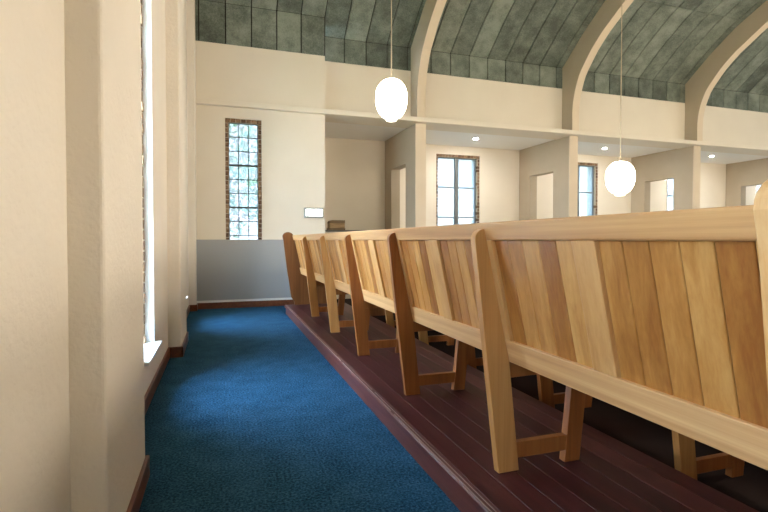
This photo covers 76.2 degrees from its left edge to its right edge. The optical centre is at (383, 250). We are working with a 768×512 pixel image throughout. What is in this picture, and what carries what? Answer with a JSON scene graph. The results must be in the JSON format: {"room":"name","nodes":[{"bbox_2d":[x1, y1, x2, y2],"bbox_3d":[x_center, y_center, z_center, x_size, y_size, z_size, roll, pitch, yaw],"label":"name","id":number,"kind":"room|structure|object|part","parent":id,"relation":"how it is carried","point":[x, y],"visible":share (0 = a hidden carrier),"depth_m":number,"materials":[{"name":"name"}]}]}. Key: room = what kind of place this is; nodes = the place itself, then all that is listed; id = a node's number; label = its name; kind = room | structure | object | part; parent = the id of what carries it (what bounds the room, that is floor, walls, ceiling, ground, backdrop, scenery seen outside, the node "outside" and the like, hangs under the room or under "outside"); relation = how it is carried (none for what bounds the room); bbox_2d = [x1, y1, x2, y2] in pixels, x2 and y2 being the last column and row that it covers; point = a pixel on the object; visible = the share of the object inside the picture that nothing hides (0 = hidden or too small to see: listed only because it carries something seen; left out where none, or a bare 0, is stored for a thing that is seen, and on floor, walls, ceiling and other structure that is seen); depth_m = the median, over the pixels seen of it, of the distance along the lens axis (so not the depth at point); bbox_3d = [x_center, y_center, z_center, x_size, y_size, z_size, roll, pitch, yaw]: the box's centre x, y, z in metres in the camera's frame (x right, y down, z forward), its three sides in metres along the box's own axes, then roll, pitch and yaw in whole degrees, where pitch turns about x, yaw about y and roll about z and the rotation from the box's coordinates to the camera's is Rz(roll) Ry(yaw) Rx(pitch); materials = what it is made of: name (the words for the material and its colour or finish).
{"room":"house of worship","nodes":[
{"label":"house of worship","id":0,"kind":"room"},
{"bbox_2d":[0,0,196,511],"bbox_3d":[-1.524,-2.055,2.823,0.480,6.250,9.400,0,1,-18],"label":"wall","id":1,"kind":"structure","parent":0,"point":[75,380],"depth_m":1.32,"materials":[{"name":"beige paint"}]},
{"bbox_2d":[140,0,145,343],"bbox_3d":[-1.528,-0.851,2.910,0.111,2.960,0.540,0,1,-18],"label":"window","id":2,"kind":"structure","parent":1,"relation":"in","point":[142,103],"depth_m":3.16,"materials":[{"name":"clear glass"}]},
{"bbox_2d":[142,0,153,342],"bbox_3d":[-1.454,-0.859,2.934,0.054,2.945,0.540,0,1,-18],"label":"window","id":3,"kind":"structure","parent":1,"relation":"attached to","point":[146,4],"depth_m":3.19,"materials":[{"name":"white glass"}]},
{"bbox_2d":[144,340,161,365],"bbox_3d":[-1.454,0.619,2.963,0.145,0.018,0.635,0,1,-18],"label":"sill","id":4,"kind":"structure","parent":1,"relation":"attached to","point":[150,348],"depth_m":2.98,"materials":[{"name":"white paint"}]},
{"bbox_2d":[126,303,197,511],"bbox_3d":[-1.320,0.877,2.847,0.144,0.088,8.600,0,1,-18],"label":"baseboard","id":5,"kind":"structure","parent":1,"relation":"attached to","point":[134,505],"depth_m":2.86,"materials":[{"name":"brown wood"}]},
{"bbox_2d":[195,40,324,239],"bbox_3d":[-2.114,-1.024,7.445,2.408,3.995,0.400,0,1,-18],"label":"wall","id":6,"kind":"structure","parent":0,"point":[292,144],"depth_m":7.37,"materials":[{"name":"beige paint"}]},
{"bbox_2d":[225,118,261,239],"bbox_3d":[-2.098,-0.856,7.325,0.518,2.165,0.104,0,1,-18],"label":"window","id":7,"kind":"structure","parent":6,"relation":"in","point":[243,161],"depth_m":7.33,"materials":[{"name":"clear glass"}]},
{"bbox_2d":[197,297,292,302],"bbox_3d":[-1.761,0.726,7.229,1.879,0.030,0.022,0,1,-18],"label":"trim","id":8,"kind":"structure","parent":6,"relation":"attached to","point":[290,298],"depth_m":7.12,"materials":[{"name":"white paint"}]},
{"bbox_2d":[196,240,294,300],"bbox_3d":[-1.829,0.335,7.283,1.969,0.985,0.160,0,1,-18],"label":"dado","id":9,"kind":"object","parent":6,"relation":"attached to","point":[226,269],"visible":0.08,"depth_m":7.12,"materials":[{"name":"grey paint"}]},
{"bbox_2d":[198,300,293,308],"bbox_3d":[-1.760,0.785,7.226,1.879,0.088,0.030,0,1,-18],"label":"baseboard","id":10,"kind":"structure","parent":6,"relation":"attached to","point":[215,305],"depth_m":7.12,"materials":[{"name":"brown wood"}]},
{"bbox_2d":[304,207,323,217],"bbox_3d":[-1.082,-0.578,7.554,0.300,0.156,0.064,0,1,-18],"label":"emergency light","id":11,"kind":"object","parent":6,"relation":"attached to","point":[308,212],"visible":1,"depth_m":7.53,"materials":[{"name":"grey plastic"}]},
{"bbox_2d":[306,209,321,215],"bbox_3d":[-1.071,-0.579,7.531,0.250,0.098,0.014,0,1,-18],"label":"diffuser","id":12,"kind":"object","parent":11,"relation":"attached to","point":[309,212],"depth_m":7.52,"materials":[{"name":"white plastic"}]},
{"bbox_2d":[139,306,460,511],"bbox_3d":[-0.654,0.990,3.124,2.520,0.150,8.700,0,1,-18],"label":"floor","id":13,"kind":"structure","parent":0,"point":[252,416],"depth_m":2.47,"materials":[{"name":"blue carpet"}]},
{"bbox_2d":[285,303,758,511],"bbox_3d":[0.297,0.919,2.955,0.820,0.239,7.782,0,1,-18],"label":"platform","id":14,"kind":"object","parent":13,"relation":"on","point":[446,430],"visible":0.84,"depth_m":2.04,"materials":[{"name":"brown wood"}]},
{"bbox_2d":[282,179,767,472],"bbox_3d":[-0.086,0.301,3.699,0.627,0.966,6.070,0,1,-18],"label":"pew","id":15,"kind":"object","parent":14,"relation":"on","point":[658,317],"visible":1,"depth_m":1.37,"materials":[{"name":"brown wood"}]},
{"bbox_3d":[-1.063,0.053,6.256,0.091,0.374,0.470,0,1,-18],"label":"panel","id":16,"kind":"part","parent":15,"relation":"part of","materials":[{"name":"brown wood"}]},
{"bbox_3d":[-1.039,0.241,6.559,0.627,0.966,0.040,0,1,-18],"label":"panel","id":17,"kind":"part","parent":15,"relation":"part of","materials":[{"name":"brown wood"}]},
{"bbox_3d":[-0.728,0.074,5.251,0.091,0.374,0.425,0,1,-18],"label":"panel","id":18,"kind":"part","parent":15,"relation":"part of","materials":[{"name":"brown wood"}]},
{"bbox_3d":[-0.414,0.094,4.309,0.091,0.374,0.403,0,1,-18],"label":"panel","id":19,"kind":"part","parent":15,"relation":"part of","materials":[{"name":"brown wood"}]},
{"bbox_3d":[-0.482,0.539,5.620,0.114,0.410,0.034,0,1,-18],"label":"leg","id":20,"kind":"part","parent":15,"relation":"part of","materials":[{"name":"brown wood"}]},
{"bbox_3d":[-0.261,0.104,3.851,0.091,0.374,0.385,0,1,-18],"label":"panel","id":21,"kind":"part","parent":15,"relation":"part of","materials":[{"name":"brown wood"}]},
{"bbox_3d":[-0.109,0.113,3.395,0.091,0.374,0.410,0,1,-18],"label":"panel","id":22,"kind":"part","parent":15,"relation":"part of","materials":[{"name":"brown wood"}]},
{"bbox_3d":[-0.165,0.559,4.666,0.114,0.410,0.034,0,1,-18],"label":"leg","id":23,"kind":"part","parent":15,"relation":"part of","materials":[{"name":"brown wood"}]},
{"bbox_3d":[0.046,0.123,2.930,0.091,0.374,0.392,0,1,-18],"label":"panel","id":24,"kind":"part","parent":15,"relation":"part of","materials":[{"name":"brown wood"}]},
{"bbox_3d":[0.139,0.578,3.756,0.114,0.410,0.034,0,1,-18],"label":"leg","id":25,"kind":"part","parent":15,"relation":"part of","materials":[{"name":"brown wood"}]},
{"bbox_3d":[0.197,0.132,2.475,0.091,0.374,0.399,0,1,-18],"label":"panel","id":26,"kind":"part","parent":15,"relation":"part of","materials":[{"name":"brown wood"}]},
{"bbox_3d":[0.349,0.142,2.021,0.091,0.374,0.381,0,1,-18],"label":"panel","id":27,"kind":"part","parent":15,"relation":"part of","materials":[{"name":"brown wood"}]},
{"bbox_3d":[0.447,0.597,2.831,0.114,0.410,0.034,0,1,-18],"label":"leg","id":28,"kind":"part","parent":15,"relation":"part of","materials":[{"name":"brown wood"}]},
{"bbox_3d":[-0.243,-0.106,3.639,0.045,0.065,5.990,0,1,-18],"label":"rail","id":29,"kind":"part","parent":15,"relation":"part of","materials":[{"name":"brown wood"}]},
{"bbox_3d":[-0.153,0.331,3.678,0.047,0.086,5.990,0,1,-18],"label":"rail","id":30,"kind":"part","parent":15,"relation":"part of","materials":[{"name":"brown wood"}]},
{"bbox_3d":[0.501,0.151,1.564,0.091,0.374,0.415,0,1,-18],"label":"panel","id":31,"kind":"part","parent":15,"relation":"part of","materials":[{"name":"brown wood"}]},
{"bbox_3d":[0.748,0.616,1.927,0.114,0.410,0.034,0,1,-18],"label":"leg","id":32,"kind":"part","parent":15,"relation":"part of","materials":[{"name":"brown wood"}]},
{"bbox_3d":[0.669,0.162,1.061,0.091,0.374,0.468,0,1,-18],"label":"panel","id":33,"kind":"part","parent":15,"relation":"part of","materials":[{"name":"brown wood"}]},
{"bbox_3d":[0.867,0.361,0.840,0.627,0.966,0.040,0,1,-18],"label":"panel","id":34,"kind":"part","parent":15,"relation":"part of","materials":[{"name":"brown wood"}]},
{"bbox_2d":[385,123,425,228],"bbox_3d":[0.354,-0.528,8.989,0.187,3.240,1.650,0,1,-18],"label":"wall","id":35,"kind":"structure","parent":0,"point":[406,149],"depth_m":8.50,"materials":[{"name":"beige paint"}]},
{"bbox_2d":[195,0,767,112],"bbox_3d":[6.570,-4.008,5.585,17.750,2.060,9.220,0,1,-18],"label":"ceiling","id":36,"kind":"structure","parent":0,"point":[529,42],"depth_m":8.55,"materials":[{"name":"grey"}]},
{"bbox_2d":[376,0,406,121],"bbox_3d":[0.080,-3.086,5.233,0.340,3.384,0.340,0,1,-18],"label":"pendant lamp","id":37,"kind":"object","parent":36,"relation":"hanging from","point":[391,93],"visible":1,"depth_m":5.14,"materials":[{"name":"white glass"}]},
{"bbox_3d":[0.080,-1.614,5.264,0.340,0.440,0.340,0,1,-18],"label":"lamp shade","id":38,"kind":"part","parent":37,"relation":"part of","materials":[{"name":"white glass"}]},
{"bbox_3d":[0.080,-3.313,5.229,0.011,2.910,0.011,0,1,-18],"label":"cord","id":39,"kind":"part","parent":37,"relation":"part of","materials":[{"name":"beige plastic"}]},
{"bbox_2d":[411,0,446,116],"bbox_3d":[1.955,-3.518,4.057,0.150,2.834,9.080,0,1,-18],"label":"rib","id":40,"kind":"object","parent":36,"relation":"attached to","point":[421,47],"visible":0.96,"depth_m":7.97,"materials":[{"name":"paint"}]},
{"bbox_2d":[562,0,633,130],"bbox_3d":[4.886,-3.538,5.034,0.150,2.834,9.080,0,1,-18],"label":"rib","id":41,"kind":"object","parent":36,"relation":"attached to","point":[575,69],"visible":0.98,"depth_m":8.81,"materials":[{"name":"paint"}]},
{"bbox_2d":[605,0,634,195],"bbox_3d":[3.016,-2.750,6.219,0.345,4.098,0.345,0,1,-18],"label":"pendant lamp","id":42,"kind":"object","parent":36,"relation":"hanging from","point":[620,175],"visible":1,"depth_m":6.15,"materials":[{"name":"white opal glass"},{"name":"metal"}]},
{"bbox_3d":[3.016,-0.916,6.258,0.345,0.430,0.345,0,1,-18],"label":"lamp shade","id":43,"kind":"part","parent":42,"relation":"part of","materials":[{"name":"white glass"}]},
{"bbox_3d":[3.016,-2.972,6.214,0.011,3.632,0.011,0,1,-18],"label":"cord","id":44,"kind":"part","parent":42,"relation":"part of","materials":[{"name":"beige plastic"}]},
{"bbox_2d":[684,0,767,140],"bbox_3d":[7.818,-3.559,6.010,0.150,2.834,9.080,0,1,-18],"label":"rib","id":45,"kind":"object","parent":36,"relation":"attached to","point":[699,87],"visible":0.97,"depth_m":9.71,"materials":[{"name":"paint"}]},
{"bbox_2d":[325,137,755,229],"bbox_3d":[5.492,-0.626,11.738,15.350,3.320,0.360,0,1,-18],"label":"wall","id":46,"kind":"structure","parent":0,"point":[354,168],"depth_m":10.29,"materials":[{"name":"beige paint"}]},
{"bbox_2d":[436,154,478,225],"bbox_3d":[1.521,-0.989,10.316,1.010,2.005,0.154,0,1,-18],"label":"window","id":47,"kind":"structure","parent":46,"relation":"in","point":[457,176],"depth_m":10.30,"materials":[{"name":"clear glass"}]},
{"bbox_2d":[577,162,597,215],"bbox_3d":[4.452,-1.009,11.292,1.010,2.005,0.154,0,1,-18],"label":"window","id":48,"kind":"structure","parent":46,"relation":"in","point":[587,172],"depth_m":11.37,"materials":[{"name":"clear glass"}]},
{"bbox_3d":[4.448,-0.985,11.306,0.920,1.956,0.004,0,1,-18],"label":"glass","id":49,"kind":"part","parent":48,"relation":"part of","materials":[{"name":"glass"}]},
{"bbox_2d":[667,179,672,210],"bbox_3d":[7.384,-1.030,12.269,1.010,2.005,0.154,0,1,-18],"label":"window","id":50,"kind":"structure","parent":46,"relation":"in","point":[669,181],"depth_m":12.18,"materials":[{"name":"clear glass"}]},
{"bbox_2d":[325,61,767,146],"bbox_3d":[6.087,-2.656,10.307,15.100,0.870,0.170,0,1,-18],"label":"wall","id":51,"kind":"structure","parent":0,"point":[348,87],"depth_m":9.10,"materials":[{"name":"beige paint"}]},
{"bbox_2d":[195,98,767,155],"bbox_3d":[5.265,-2.184,9.856,16.950,0.075,0.525,0,1,-18],"label":"ledge","id":52,"kind":"object","parent":51,"relation":"attached to","point":[335,116],"visible":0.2,"depth_m":8.68,"materials":[{"name":"beige paint"}]},
{"bbox_2d":[325,122,767,163],"bbox_3d":[5.875,-2.211,10.952,15.100,0.058,1.910,0,1,-18],"label":"ceiling","id":53,"kind":"structure","parent":0,"point":[332,130],"depth_m":9.81,"materials":[{"name":"white paint"}]},
{"bbox_2d":[519,136,577,219],"bbox_3d":[3.285,-0.549,9.966,0.187,3.240,1.650,0,1,-18],"label":"wall","id":54,"kind":"structure","parent":0,"point":[559,157],"depth_m":9.56,"materials":[{"name":"beige paint"}]},
{"bbox_2d":[337,299,767,511],"bbox_3d":[7.187,1.031,6.687,15.350,0.218,10.500,0,1,-18],"label":"floor","id":55,"kind":"structure","parent":0,"point":[654,440],"depth_m":2.63,"materials":[{"name":"brown wood"}]},
{"bbox_2d":[325,230,364,298],"bbox_3d":[-0.658,0.251,9.130,1.360,1.240,0.614,0,1,-18],"label":"half wall","id":56,"kind":"structure","parent":55,"relation":"on","point":[347,296],"depth_m":8.80,"materials":[{"name":"beige paint"}]},
{"bbox_2d":[327,220,344,229],"bbox_3d":[-0.870,-0.452,8.873,0.295,0.176,0.220,0,1,-18],"label":"wooden box","id":57,"kind":"object","parent":56,"relation":"on","point":[332,224],"visible":0.96,"depth_m":8.78,"materials":[{"name":"brown wood"}]},
{"bbox_3d":[-0.867,-0.515,8.873,0.280,0.051,0.220,0,1,-18],"label":"lid","id":58,"kind":"part","parent":57,"relation":"part of","materials":[{"name":"brown wood"}]},
{"bbox_2d":[325,230,364,231],"bbox_3d":[-0.660,-0.354,9.124,1.360,0.030,0.600,0,1,-18],"label":"countertop","id":59,"kind":"structure","parent":56,"relation":"on","point":[325,230],"depth_m":8.77,"materials":[{"name":"laminate"}]},
{"bbox_2d":[370,308,744,479],"bbox_3d":[0.768,0.495,3.988,0.627,0.966,6.070,0,1,-18],"label":"pew","id":60,"kind":"object","parent":55,"relation":"on","point":[686,461],"visible":0.06,"depth_m":2.19,"materials":[{"name":"brown wood"}]},
{"bbox_3d":[-0.185,0.435,6.848,0.627,0.966,0.040,0,1,-18],"label":"panel","id":61,"kind":"part","parent":60,"relation":"part of","materials":[{"name":"brown wood"}]},
{"bbox_3d":[0.689,0.753,4.955,0.114,0.410,0.034,0,1,-18],"label":"leg","id":62,"kind":"part","parent":60,"relation":"part of","materials":[{"name":"brown wood"}]},
{"bbox_3d":[1.301,0.791,3.120,0.114,0.410,0.034,0,1,-18],"label":"leg","id":63,"kind":"part","parent":60,"relation":"part of","materials":[{"name":"brown wood"}]},
{"bbox_3d":[1.602,0.810,2.216,0.114,0.410,0.034,0,1,-18],"label":"leg","id":64,"kind":"part","parent":60,"relation":"part of","materials":[{"name":"brown wood"}]},
{"bbox_2d":[631,146,700,212],"bbox_3d":[6.217,-0.569,10.943,0.187,3.240,1.650,0,1,-18],"label":"wall","id":65,"kind":"structure","parent":0,"point":[683,165],"depth_m":10.57,"materials":[{"name":"beige paint"}]},
{"bbox_2d":[725,158,767,206],"bbox_3d":[9.148,-0.590,11.919,0.187,3.240,1.650,0,1,-18],"label":"wall","id":66,"kind":"structure","parent":0,"point":[739,175],"depth_m":12.28,"materials":[{"name":"beige paint"}]}
]}

